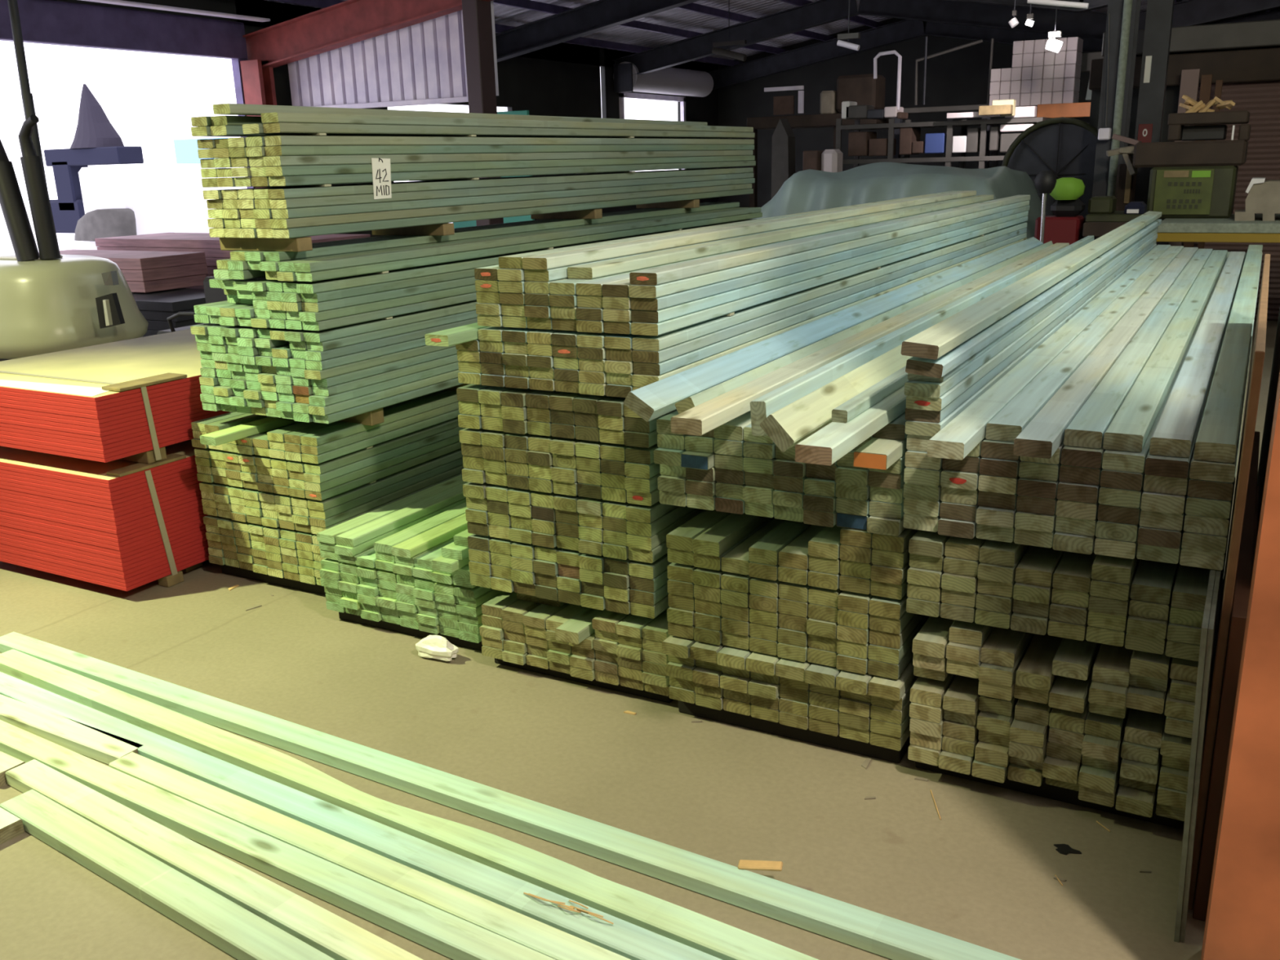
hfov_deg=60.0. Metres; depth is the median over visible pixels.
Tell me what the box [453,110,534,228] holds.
panel
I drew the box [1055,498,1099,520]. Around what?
board
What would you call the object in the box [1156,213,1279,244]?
bench
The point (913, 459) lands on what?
board
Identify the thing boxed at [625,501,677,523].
board
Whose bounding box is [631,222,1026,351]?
board
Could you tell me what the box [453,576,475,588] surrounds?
board
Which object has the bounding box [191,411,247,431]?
board
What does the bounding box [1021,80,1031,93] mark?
carton
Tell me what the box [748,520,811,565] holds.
board
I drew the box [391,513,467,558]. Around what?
board
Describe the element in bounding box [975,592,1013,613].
board
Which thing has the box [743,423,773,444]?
board
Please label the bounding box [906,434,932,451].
board
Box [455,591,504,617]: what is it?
board
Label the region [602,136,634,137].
batten
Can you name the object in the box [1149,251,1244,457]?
board
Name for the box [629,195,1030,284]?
board
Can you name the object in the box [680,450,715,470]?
board
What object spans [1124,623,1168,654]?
board
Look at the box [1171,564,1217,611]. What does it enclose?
board
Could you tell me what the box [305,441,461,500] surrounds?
board
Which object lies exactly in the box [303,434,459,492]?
board
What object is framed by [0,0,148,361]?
forklift
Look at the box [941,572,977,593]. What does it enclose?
board
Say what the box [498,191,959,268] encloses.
board
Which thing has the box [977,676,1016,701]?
board
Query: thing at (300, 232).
board
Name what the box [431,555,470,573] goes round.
board
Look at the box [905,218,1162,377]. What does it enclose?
board
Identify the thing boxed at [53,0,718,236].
wall
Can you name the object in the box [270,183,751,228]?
board
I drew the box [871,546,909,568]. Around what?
board
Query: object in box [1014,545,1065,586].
board
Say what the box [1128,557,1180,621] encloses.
board
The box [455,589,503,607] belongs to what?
board
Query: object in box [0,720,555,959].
board
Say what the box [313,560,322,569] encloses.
board
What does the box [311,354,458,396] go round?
board
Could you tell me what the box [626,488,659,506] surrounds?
board
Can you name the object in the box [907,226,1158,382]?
board
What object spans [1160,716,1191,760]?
board
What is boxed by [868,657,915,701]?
board
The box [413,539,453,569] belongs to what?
board
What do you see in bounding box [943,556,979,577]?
board
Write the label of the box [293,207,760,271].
board
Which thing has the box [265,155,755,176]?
board
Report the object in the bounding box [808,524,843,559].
board
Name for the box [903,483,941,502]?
board
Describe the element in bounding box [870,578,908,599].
board
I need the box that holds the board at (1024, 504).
[1016,495,1057,515]
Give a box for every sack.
[771,118,795,198]
[821,149,843,172]
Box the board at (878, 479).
[868,470,905,489]
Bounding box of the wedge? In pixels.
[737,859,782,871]
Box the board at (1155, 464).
[1144,252,1246,478]
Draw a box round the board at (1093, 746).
[1081,707,1130,762]
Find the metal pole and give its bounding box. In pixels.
[1040,193,1046,244]
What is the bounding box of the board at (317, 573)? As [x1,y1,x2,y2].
[314,568,320,577]
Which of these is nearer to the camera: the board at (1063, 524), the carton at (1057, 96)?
the board at (1063, 524)
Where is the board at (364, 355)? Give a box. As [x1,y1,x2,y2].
[305,337,426,370]
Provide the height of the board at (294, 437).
0.033 m
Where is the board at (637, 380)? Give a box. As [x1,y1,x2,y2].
[631,237,1026,386]
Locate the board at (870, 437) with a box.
[853,435,873,450]
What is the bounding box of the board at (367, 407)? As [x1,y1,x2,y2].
[311,377,462,423]
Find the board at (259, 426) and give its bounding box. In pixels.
[200,416,301,445]
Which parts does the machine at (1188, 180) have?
label panel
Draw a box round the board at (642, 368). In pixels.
[632,232,1026,375]
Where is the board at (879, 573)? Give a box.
[870,560,910,585]
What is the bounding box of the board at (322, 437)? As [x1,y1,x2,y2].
[300,390,458,446]
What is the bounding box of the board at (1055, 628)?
[1047,619,1088,640]
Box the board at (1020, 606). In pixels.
[1012,598,1052,617]
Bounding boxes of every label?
[1164,170,1189,177]
[1191,170,1211,177]
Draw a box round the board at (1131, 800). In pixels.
[1115,755,1162,817]
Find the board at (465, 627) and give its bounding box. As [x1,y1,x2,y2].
[457,621,483,634]
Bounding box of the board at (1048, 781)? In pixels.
[1045,776,1079,791]
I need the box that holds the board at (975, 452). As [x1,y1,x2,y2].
[967,437,985,457]
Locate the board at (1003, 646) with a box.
[980,626,1030,667]
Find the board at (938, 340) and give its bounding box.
[901,211,1161,359]
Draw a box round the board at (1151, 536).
[1137,516,1185,549]
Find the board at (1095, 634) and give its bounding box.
[1085,623,1127,646]
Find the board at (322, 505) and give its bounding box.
[306,448,462,511]
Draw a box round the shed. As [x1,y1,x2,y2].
[173,137,229,208]
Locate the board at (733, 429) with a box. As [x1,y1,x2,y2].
[714,410,751,440]
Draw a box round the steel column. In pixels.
[1092,0,1141,196]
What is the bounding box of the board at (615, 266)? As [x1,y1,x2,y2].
[567,195,993,279]
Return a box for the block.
[1234,177,1279,221]
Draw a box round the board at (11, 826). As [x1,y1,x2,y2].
[0,807,24,844]
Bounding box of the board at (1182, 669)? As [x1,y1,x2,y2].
[1169,569,1222,683]
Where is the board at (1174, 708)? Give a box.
[1164,678,1195,720]
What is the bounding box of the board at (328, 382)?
[311,346,457,387]
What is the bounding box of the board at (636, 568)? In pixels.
[628,552,671,579]
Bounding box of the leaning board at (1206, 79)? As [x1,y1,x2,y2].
[1183,74,1212,247]
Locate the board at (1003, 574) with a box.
[977,545,1030,583]
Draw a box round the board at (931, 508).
[903,497,942,516]
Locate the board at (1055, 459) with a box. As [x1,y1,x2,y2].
[1020,440,1064,464]
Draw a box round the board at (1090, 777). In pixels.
[1078,756,1122,793]
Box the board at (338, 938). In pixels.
[4,759,422,959]
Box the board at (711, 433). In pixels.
[694,429,714,437]
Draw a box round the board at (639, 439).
[623,429,658,448]
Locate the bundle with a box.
[946,111,1001,118]
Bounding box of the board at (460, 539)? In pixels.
[453,528,472,546]
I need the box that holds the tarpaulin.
[753,161,1046,239]
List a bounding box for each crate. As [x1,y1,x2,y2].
[1034,215,1084,244]
[1082,210,1156,244]
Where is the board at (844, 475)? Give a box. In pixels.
[835,466,869,486]
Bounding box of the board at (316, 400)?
[308,361,458,406]
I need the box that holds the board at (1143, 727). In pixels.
[1124,677,1170,748]
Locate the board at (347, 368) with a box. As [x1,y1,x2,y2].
[304,345,455,379]
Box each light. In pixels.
[711,0,746,61]
[836,0,860,50]
[1008,0,1018,27]
[1025,4,1034,26]
[1026,0,1088,8]
[1045,0,1062,53]
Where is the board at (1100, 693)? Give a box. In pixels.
[1088,680,1128,709]
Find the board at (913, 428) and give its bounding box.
[905,243,1156,436]
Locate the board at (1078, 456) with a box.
[1060,444,1106,468]
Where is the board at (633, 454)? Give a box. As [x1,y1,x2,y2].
[625,444,658,464]
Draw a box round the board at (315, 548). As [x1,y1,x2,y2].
[311,543,319,553]
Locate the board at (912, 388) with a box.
[904,228,1157,398]
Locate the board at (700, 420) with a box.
[671,242,1069,435]
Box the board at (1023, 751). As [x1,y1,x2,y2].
[1008,732,1048,763]
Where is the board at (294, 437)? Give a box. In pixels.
[284,389,451,444]
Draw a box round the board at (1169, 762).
[1161,755,1189,771]
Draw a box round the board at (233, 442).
[226,440,237,444]
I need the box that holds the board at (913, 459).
[904,449,942,470]
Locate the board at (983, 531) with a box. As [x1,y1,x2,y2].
[975,524,1015,542]
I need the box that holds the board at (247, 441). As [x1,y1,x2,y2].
[236,422,301,446]
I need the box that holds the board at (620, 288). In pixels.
[601,279,631,297]
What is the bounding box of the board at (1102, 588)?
[1089,559,1139,600]
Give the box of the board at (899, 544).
[871,528,918,552]
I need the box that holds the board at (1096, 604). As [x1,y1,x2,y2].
[1088,592,1130,617]
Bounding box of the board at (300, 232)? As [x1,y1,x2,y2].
[271,188,753,238]
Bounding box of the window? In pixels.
[618,92,685,169]
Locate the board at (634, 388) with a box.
[632,386,641,390]
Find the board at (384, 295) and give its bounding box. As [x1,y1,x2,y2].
[301,276,478,311]
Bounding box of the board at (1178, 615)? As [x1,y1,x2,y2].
[1168,605,1204,627]
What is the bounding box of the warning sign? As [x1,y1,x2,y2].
[1137,124,1152,142]
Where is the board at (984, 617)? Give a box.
[974,608,1013,628]
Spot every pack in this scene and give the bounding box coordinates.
[0,328,231,463]
[0,439,209,591]
[38,248,208,293]
[94,232,370,276]
[132,288,205,337]
[182,284,204,288]
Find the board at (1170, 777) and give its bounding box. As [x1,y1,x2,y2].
[1158,764,1188,791]
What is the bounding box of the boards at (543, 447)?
[190,115,1046,786]
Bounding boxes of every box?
[802,150,824,170]
[848,131,876,155]
[868,138,896,155]
[898,127,920,155]
[911,141,924,153]
[924,133,946,153]
[951,135,967,152]
[966,128,980,152]
[988,126,1004,151]
[1000,123,1035,132]
[1000,133,1021,152]
[1088,195,1116,213]
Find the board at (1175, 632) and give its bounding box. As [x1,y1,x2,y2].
[1166,621,1201,644]
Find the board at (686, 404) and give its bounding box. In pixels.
[675,240,1053,413]
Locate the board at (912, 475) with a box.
[903,466,943,486]
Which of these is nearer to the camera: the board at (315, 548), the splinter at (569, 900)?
the splinter at (569, 900)
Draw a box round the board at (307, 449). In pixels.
[301,401,458,455]
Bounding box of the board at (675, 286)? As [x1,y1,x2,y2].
[628,200,1029,297]
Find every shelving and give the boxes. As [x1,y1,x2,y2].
[835,116,1050,168]
[893,102,1090,168]
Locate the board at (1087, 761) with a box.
[1081,736,1124,771]
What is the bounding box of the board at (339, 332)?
[302,299,477,342]
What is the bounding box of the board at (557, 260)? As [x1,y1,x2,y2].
[522,190,976,269]
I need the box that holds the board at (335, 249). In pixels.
[262,202,739,261]
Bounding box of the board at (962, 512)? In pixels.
[939,501,978,521]
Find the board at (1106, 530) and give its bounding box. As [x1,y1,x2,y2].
[1095,520,1139,542]
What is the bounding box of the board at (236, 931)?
[0,789,335,959]
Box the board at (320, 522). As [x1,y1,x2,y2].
[309,465,464,528]
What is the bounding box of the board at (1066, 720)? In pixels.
[1048,697,1089,733]
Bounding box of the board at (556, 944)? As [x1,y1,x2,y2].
[108,751,631,959]
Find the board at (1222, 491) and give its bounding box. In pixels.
[1187,292,1257,500]
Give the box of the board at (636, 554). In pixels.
[628,540,668,563]
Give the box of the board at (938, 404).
[906,233,1157,411]
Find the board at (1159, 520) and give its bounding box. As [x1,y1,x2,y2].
[1139,503,1186,531]
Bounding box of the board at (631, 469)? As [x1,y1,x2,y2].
[624,462,660,479]
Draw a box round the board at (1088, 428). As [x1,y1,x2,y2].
[1063,248,1213,448]
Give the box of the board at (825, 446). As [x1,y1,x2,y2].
[795,385,906,465]
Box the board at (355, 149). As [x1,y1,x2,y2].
[264,144,754,155]
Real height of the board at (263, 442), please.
0.033 m
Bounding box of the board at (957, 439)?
[927,244,1170,460]
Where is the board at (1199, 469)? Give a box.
[1189,252,1262,482]
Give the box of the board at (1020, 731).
[1008,718,1049,747]
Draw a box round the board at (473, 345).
[455,339,479,351]
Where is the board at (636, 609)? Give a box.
[630,595,669,618]
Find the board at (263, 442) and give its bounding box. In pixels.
[252,434,270,448]
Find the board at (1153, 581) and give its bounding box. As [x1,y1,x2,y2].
[1130,551,1181,604]
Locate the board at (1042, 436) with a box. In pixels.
[1013,247,1198,458]
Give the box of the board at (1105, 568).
[1091,551,1137,584]
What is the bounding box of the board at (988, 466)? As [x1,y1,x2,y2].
[978,457,1021,477]
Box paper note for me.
[371,157,391,199]
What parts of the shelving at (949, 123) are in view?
shelf, shelf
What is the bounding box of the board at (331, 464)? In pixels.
[303,417,458,474]
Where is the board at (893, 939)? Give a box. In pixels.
[0,631,1021,959]
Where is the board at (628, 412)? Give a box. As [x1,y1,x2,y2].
[623,404,641,417]
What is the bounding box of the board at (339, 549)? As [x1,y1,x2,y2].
[333,497,466,556]
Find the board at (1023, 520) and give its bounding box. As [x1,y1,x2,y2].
[1014,511,1056,533]
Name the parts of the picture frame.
panel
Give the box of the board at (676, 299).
[630,204,1029,311]
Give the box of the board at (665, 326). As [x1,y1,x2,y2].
[631,216,1027,335]
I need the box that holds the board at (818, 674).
[804,662,841,688]
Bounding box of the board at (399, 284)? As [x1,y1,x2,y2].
[300,267,476,302]
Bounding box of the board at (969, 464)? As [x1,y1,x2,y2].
[942,454,982,473]
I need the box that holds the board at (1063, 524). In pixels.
[1054,514,1097,536]
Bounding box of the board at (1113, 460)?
[1102,251,1230,472]
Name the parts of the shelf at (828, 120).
leg, leg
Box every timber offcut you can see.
[978,104,1013,115]
[992,99,1016,116]
[1004,106,1036,118]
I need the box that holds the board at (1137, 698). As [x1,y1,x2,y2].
[1125,671,1170,714]
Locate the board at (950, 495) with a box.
[940,486,978,505]
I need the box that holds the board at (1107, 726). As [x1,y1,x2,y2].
[1084,707,1128,740]
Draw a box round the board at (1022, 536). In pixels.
[1013,527,1055,547]
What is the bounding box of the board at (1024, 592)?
[1013,582,1053,604]
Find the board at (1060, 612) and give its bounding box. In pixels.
[1048,602,1088,625]
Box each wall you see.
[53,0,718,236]
[717,7,1279,207]
[1084,53,1187,222]
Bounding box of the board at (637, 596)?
[629,582,668,605]
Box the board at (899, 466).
[868,453,906,474]
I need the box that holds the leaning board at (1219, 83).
[1197,80,1222,248]
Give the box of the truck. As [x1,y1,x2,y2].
[156,276,226,334]
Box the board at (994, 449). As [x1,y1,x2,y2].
[980,438,1020,460]
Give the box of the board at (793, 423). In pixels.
[760,344,911,452]
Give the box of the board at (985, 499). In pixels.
[977,490,1017,510]
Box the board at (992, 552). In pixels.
[978,539,1026,567]
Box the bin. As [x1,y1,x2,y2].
[1115,163,1137,210]
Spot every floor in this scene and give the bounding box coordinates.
[0,196,214,253]
[0,320,1277,959]
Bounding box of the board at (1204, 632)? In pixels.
[1173,569,1215,942]
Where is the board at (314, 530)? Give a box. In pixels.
[310,472,462,534]
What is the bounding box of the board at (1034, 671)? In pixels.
[1015,630,1062,691]
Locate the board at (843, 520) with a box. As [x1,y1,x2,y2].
[835,512,870,530]
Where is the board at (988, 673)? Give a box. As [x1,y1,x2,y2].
[978,632,1035,686]
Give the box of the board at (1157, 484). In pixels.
[1142,468,1190,495]
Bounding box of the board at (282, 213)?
[271,177,755,218]
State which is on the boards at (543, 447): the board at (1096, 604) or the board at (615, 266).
the board at (615, 266)
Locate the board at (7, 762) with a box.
[0,751,25,786]
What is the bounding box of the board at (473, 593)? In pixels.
[453,585,492,599]
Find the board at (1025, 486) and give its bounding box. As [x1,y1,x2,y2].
[1017,477,1059,499]
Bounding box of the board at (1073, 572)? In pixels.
[1052,547,1097,592]
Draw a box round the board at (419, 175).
[268,160,755,186]
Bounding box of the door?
[1181,80,1279,320]
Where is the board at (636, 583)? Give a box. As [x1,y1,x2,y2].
[629,568,669,592]
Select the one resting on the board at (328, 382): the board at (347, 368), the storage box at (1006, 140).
the board at (347, 368)
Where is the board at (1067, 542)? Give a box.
[1052,531,1096,554]
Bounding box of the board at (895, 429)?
[871,411,908,439]
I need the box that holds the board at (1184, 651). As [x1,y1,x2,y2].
[1164,569,1217,661]
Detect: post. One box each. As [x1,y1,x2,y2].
[1134,0,1174,204]
[1192,431,1260,921]
[1200,371,1279,959]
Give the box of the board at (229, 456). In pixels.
[222,451,243,462]
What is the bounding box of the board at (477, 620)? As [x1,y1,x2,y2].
[457,613,483,625]
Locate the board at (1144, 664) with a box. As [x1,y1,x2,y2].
[1128,638,1171,679]
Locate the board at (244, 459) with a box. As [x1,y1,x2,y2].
[238,453,260,465]
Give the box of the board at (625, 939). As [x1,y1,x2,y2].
[0,671,722,959]
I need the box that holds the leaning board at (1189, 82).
[1168,68,1199,245]
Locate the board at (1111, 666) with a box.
[1092,639,1133,687]
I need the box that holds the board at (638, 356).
[631,227,1026,363]
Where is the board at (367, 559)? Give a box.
[355,549,377,568]
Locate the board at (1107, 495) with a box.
[1098,484,1143,508]
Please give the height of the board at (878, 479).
0.041 m
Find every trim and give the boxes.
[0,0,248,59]
[80,0,270,22]
[231,58,254,188]
[240,59,276,167]
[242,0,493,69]
[308,96,468,108]
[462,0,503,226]
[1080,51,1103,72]
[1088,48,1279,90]
[1101,19,1279,57]
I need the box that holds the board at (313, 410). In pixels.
[308,369,461,415]
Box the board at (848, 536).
[840,527,873,547]
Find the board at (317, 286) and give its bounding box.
[296,218,757,293]
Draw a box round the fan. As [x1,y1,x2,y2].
[1001,116,1097,238]
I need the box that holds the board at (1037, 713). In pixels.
[1014,698,1052,725]
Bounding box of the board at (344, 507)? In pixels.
[308,457,462,519]
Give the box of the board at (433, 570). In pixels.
[433,569,451,574]
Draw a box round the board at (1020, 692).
[1013,675,1057,703]
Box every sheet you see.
[1187,253,1270,910]
[1252,485,1259,572]
[1256,307,1279,542]
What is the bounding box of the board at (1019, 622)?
[1010,612,1049,635]
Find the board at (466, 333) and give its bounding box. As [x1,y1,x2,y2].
[424,322,488,346]
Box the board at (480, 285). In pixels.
[475,280,498,292]
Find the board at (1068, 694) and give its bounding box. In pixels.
[1048,643,1101,713]
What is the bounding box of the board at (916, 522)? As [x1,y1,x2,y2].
[902,513,940,532]
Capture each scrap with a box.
[0,379,111,396]
[1053,844,1081,855]
[1106,144,1134,156]
[1111,133,1142,145]
[1119,147,1133,155]
[1121,153,1137,175]
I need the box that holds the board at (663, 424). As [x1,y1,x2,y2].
[656,410,684,435]
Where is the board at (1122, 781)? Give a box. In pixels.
[1119,776,1156,792]
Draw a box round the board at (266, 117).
[261,112,753,132]
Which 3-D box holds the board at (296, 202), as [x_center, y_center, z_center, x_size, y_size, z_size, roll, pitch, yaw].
[-0.288,-1.555,5.853,0.083,0.033,4.296,7,18,28]
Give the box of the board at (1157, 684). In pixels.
[1128,657,1172,691]
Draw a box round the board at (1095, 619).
[1087,608,1128,631]
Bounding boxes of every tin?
[841,101,857,119]
[845,104,874,119]
[866,109,889,119]
[884,106,903,118]
[897,111,907,119]
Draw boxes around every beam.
[268,0,1270,66]
[495,0,1108,62]
[612,0,1279,80]
[708,8,1279,90]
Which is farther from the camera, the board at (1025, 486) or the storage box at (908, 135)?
the storage box at (908, 135)
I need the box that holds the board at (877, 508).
[869,500,904,519]
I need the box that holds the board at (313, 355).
[304,317,477,360]
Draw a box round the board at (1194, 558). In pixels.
[1179,547,1224,570]
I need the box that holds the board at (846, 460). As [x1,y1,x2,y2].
[836,449,867,469]
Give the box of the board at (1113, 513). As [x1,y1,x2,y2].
[1097,503,1141,524]
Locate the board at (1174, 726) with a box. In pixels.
[1164,715,1193,737]
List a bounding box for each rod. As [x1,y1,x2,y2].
[923,36,928,104]
[986,38,994,104]
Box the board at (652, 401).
[623,236,1043,422]
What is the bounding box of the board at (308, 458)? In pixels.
[301,408,459,463]
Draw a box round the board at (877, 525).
[866,515,905,536]
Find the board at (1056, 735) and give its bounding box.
[1048,727,1084,748]
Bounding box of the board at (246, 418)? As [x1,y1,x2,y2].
[204,413,269,432]
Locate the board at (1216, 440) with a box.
[1193,244,1262,462]
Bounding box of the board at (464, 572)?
[451,564,470,579]
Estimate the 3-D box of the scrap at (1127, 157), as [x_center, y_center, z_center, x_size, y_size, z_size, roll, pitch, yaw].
[4.041,-2.626,9.164,0.084,0.215,0.140,-17,22,-42]
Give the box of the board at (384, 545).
[373,502,468,554]
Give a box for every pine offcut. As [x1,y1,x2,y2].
[1178,102,1192,109]
[1182,94,1197,102]
[1184,97,1196,105]
[1184,101,1191,111]
[1185,100,1203,112]
[1191,102,1204,112]
[1191,104,1214,111]
[1198,98,1215,112]
[1213,96,1231,110]
[1216,101,1235,109]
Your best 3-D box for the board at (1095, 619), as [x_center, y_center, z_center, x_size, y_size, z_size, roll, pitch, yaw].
[2.510,-0.376,5.103,0.086,0.040,5.675,7,18,28]
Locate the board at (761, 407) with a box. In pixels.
[750,235,1093,435]
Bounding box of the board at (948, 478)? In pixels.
[940,469,980,490]
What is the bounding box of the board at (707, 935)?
[0,648,818,959]
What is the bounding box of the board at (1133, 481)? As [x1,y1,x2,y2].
[1099,469,1145,490]
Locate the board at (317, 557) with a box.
[313,552,324,561]
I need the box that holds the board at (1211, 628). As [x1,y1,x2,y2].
[1179,571,1220,942]
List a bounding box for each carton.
[835,73,885,112]
[989,81,1000,94]
[989,94,999,105]
[990,68,1001,81]
[999,93,1010,100]
[1000,67,1012,81]
[1000,80,1011,94]
[1009,93,1020,106]
[1010,80,1022,93]
[1011,66,1022,80]
[1012,53,1022,67]
[1013,40,1024,54]
[1020,93,1031,106]
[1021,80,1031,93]
[1022,53,1033,66]
[1022,66,1033,79]
[1023,40,1035,53]
[1030,92,1041,105]
[1031,66,1044,79]
[1031,79,1043,93]
[1033,52,1044,66]
[1034,39,1045,53]
[1040,92,1052,104]
[1042,78,1053,92]
[1043,65,1054,79]
[1044,38,1056,52]
[1044,52,1055,66]
[1052,91,1063,103]
[1053,64,1065,78]
[1053,78,1064,91]
[1054,51,1066,65]
[1056,37,1067,51]
[1062,90,1079,103]
[1063,77,1079,92]
[1064,63,1080,79]
[1065,50,1082,66]
[1066,36,1083,52]
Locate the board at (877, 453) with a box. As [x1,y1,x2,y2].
[853,437,908,470]
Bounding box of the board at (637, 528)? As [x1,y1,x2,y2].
[626,506,695,537]
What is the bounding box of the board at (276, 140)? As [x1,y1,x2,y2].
[264,135,754,146]
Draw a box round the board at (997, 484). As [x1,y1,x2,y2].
[977,474,1019,494]
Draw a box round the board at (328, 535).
[316,474,465,544]
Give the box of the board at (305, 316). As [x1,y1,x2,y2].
[298,284,476,321]
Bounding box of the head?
[1034,170,1056,193]
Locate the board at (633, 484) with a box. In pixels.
[624,472,661,493]
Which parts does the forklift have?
guard post, guard post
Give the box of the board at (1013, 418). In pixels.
[985,245,1183,441]
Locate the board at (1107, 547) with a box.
[1093,536,1137,559]
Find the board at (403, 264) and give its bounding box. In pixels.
[295,212,762,281]
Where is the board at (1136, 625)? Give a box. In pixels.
[1126,604,1171,639]
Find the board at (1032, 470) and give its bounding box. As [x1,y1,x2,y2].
[1018,461,1061,481]
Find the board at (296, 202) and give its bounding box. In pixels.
[269,173,753,208]
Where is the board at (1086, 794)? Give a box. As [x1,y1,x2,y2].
[1078,759,1122,807]
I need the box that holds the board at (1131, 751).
[1120,737,1159,764]
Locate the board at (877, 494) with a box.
[869,485,905,503]
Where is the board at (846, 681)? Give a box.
[835,670,874,695]
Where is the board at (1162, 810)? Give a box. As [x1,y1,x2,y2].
[1155,802,1185,821]
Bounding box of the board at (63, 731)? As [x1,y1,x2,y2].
[0,694,142,764]
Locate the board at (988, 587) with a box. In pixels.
[977,578,1015,597]
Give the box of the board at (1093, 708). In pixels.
[1088,702,1127,718]
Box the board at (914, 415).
[905,239,1156,422]
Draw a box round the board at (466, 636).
[458,630,481,643]
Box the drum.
[819,90,839,114]
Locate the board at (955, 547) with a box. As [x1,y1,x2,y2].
[944,534,986,560]
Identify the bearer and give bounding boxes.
[219,236,312,252]
[221,564,325,595]
[337,408,384,426]
[338,611,483,650]
[371,222,454,235]
[444,383,471,391]
[494,657,673,702]
[530,208,602,218]
[636,199,699,208]
[678,700,906,763]
[915,761,1182,828]
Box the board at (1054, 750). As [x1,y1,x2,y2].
[1046,741,1082,762]
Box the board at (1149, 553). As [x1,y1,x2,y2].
[1136,531,1183,564]
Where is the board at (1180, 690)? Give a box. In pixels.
[1168,339,1252,702]
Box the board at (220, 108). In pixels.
[213,103,707,125]
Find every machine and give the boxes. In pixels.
[44,84,143,233]
[1132,139,1248,218]
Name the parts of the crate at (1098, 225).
lid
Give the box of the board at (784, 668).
[775,657,812,681]
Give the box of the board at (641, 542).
[626,508,705,551]
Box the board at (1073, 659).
[1051,634,1099,680]
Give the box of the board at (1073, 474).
[1058,464,1102,485]
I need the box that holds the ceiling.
[264,0,1185,64]
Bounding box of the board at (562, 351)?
[551,345,577,358]
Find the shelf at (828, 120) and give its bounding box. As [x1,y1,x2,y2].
[746,113,890,207]
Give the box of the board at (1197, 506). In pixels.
[1185,495,1231,519]
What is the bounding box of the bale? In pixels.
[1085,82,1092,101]
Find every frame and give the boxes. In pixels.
[764,85,804,115]
[873,49,902,110]
[914,39,982,105]
[1167,110,1251,141]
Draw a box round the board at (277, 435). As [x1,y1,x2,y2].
[266,421,320,442]
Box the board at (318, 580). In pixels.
[315,577,320,585]
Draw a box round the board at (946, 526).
[937,517,977,538]
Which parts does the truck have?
seat, handle, backrest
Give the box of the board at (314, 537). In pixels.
[311,534,319,544]
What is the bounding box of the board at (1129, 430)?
[1102,249,1227,452]
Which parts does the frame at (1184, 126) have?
frame leg, frame, lever, frame leg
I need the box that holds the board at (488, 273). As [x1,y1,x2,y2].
[474,264,499,279]
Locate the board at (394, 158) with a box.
[263,150,752,166]
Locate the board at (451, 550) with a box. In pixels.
[441,542,469,559]
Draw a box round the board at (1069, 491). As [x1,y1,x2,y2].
[1057,481,1100,503]
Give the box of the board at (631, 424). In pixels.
[624,408,676,432]
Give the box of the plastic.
[415,635,458,661]
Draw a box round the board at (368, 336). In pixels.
[306,310,478,351]
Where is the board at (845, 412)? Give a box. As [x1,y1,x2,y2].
[831,365,908,422]
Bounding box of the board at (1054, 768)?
[1042,755,1082,783]
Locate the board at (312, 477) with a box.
[303,426,466,483]
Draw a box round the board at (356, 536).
[335,481,469,547]
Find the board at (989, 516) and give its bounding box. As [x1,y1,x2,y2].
[975,506,1017,528]
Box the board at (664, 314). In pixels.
[631,210,1028,323]
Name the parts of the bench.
leg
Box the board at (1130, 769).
[1120,747,1161,784]
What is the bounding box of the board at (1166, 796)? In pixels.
[1156,785,1186,808]
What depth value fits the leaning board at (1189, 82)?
10.41 m
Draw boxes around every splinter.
[523,892,564,904]
[528,893,574,908]
[557,905,581,912]
[559,903,577,911]
[568,899,588,908]
[569,905,603,917]
[576,909,613,924]
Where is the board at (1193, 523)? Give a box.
[1183,273,1260,536]
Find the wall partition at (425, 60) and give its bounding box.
[287,0,498,106]
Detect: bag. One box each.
[1049,177,1084,199]
[1050,198,1084,217]
[1124,201,1146,213]
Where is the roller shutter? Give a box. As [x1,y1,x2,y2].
[613,61,713,97]
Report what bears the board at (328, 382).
on the board at (344, 387)
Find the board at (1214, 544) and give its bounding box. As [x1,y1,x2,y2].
[1181,299,1257,554]
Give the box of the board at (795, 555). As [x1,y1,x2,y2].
[778,524,826,569]
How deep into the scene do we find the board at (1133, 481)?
2.62 m
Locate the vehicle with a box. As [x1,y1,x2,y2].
[74,164,174,249]
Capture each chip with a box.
[228,584,239,591]
[245,604,261,611]
[623,710,635,715]
[691,720,702,722]
[861,757,871,768]
[864,796,875,799]
[914,777,928,782]
[1053,875,1066,882]
[1139,869,1151,872]
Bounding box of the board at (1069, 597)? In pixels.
[1051,587,1090,608]
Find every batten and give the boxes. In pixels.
[248,133,326,137]
[253,184,331,187]
[371,271,388,273]
[408,177,479,181]
[424,134,475,137]
[575,171,635,173]
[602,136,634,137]
[722,312,734,315]
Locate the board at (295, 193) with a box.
[267,167,753,199]
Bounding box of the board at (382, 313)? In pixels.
[302,292,476,330]
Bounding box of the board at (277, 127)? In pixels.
[262,122,755,137]
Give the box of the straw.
[929,789,941,819]
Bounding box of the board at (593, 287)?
[575,272,630,295]
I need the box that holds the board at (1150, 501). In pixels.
[1140,485,1188,514]
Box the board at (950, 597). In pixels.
[941,588,977,607]

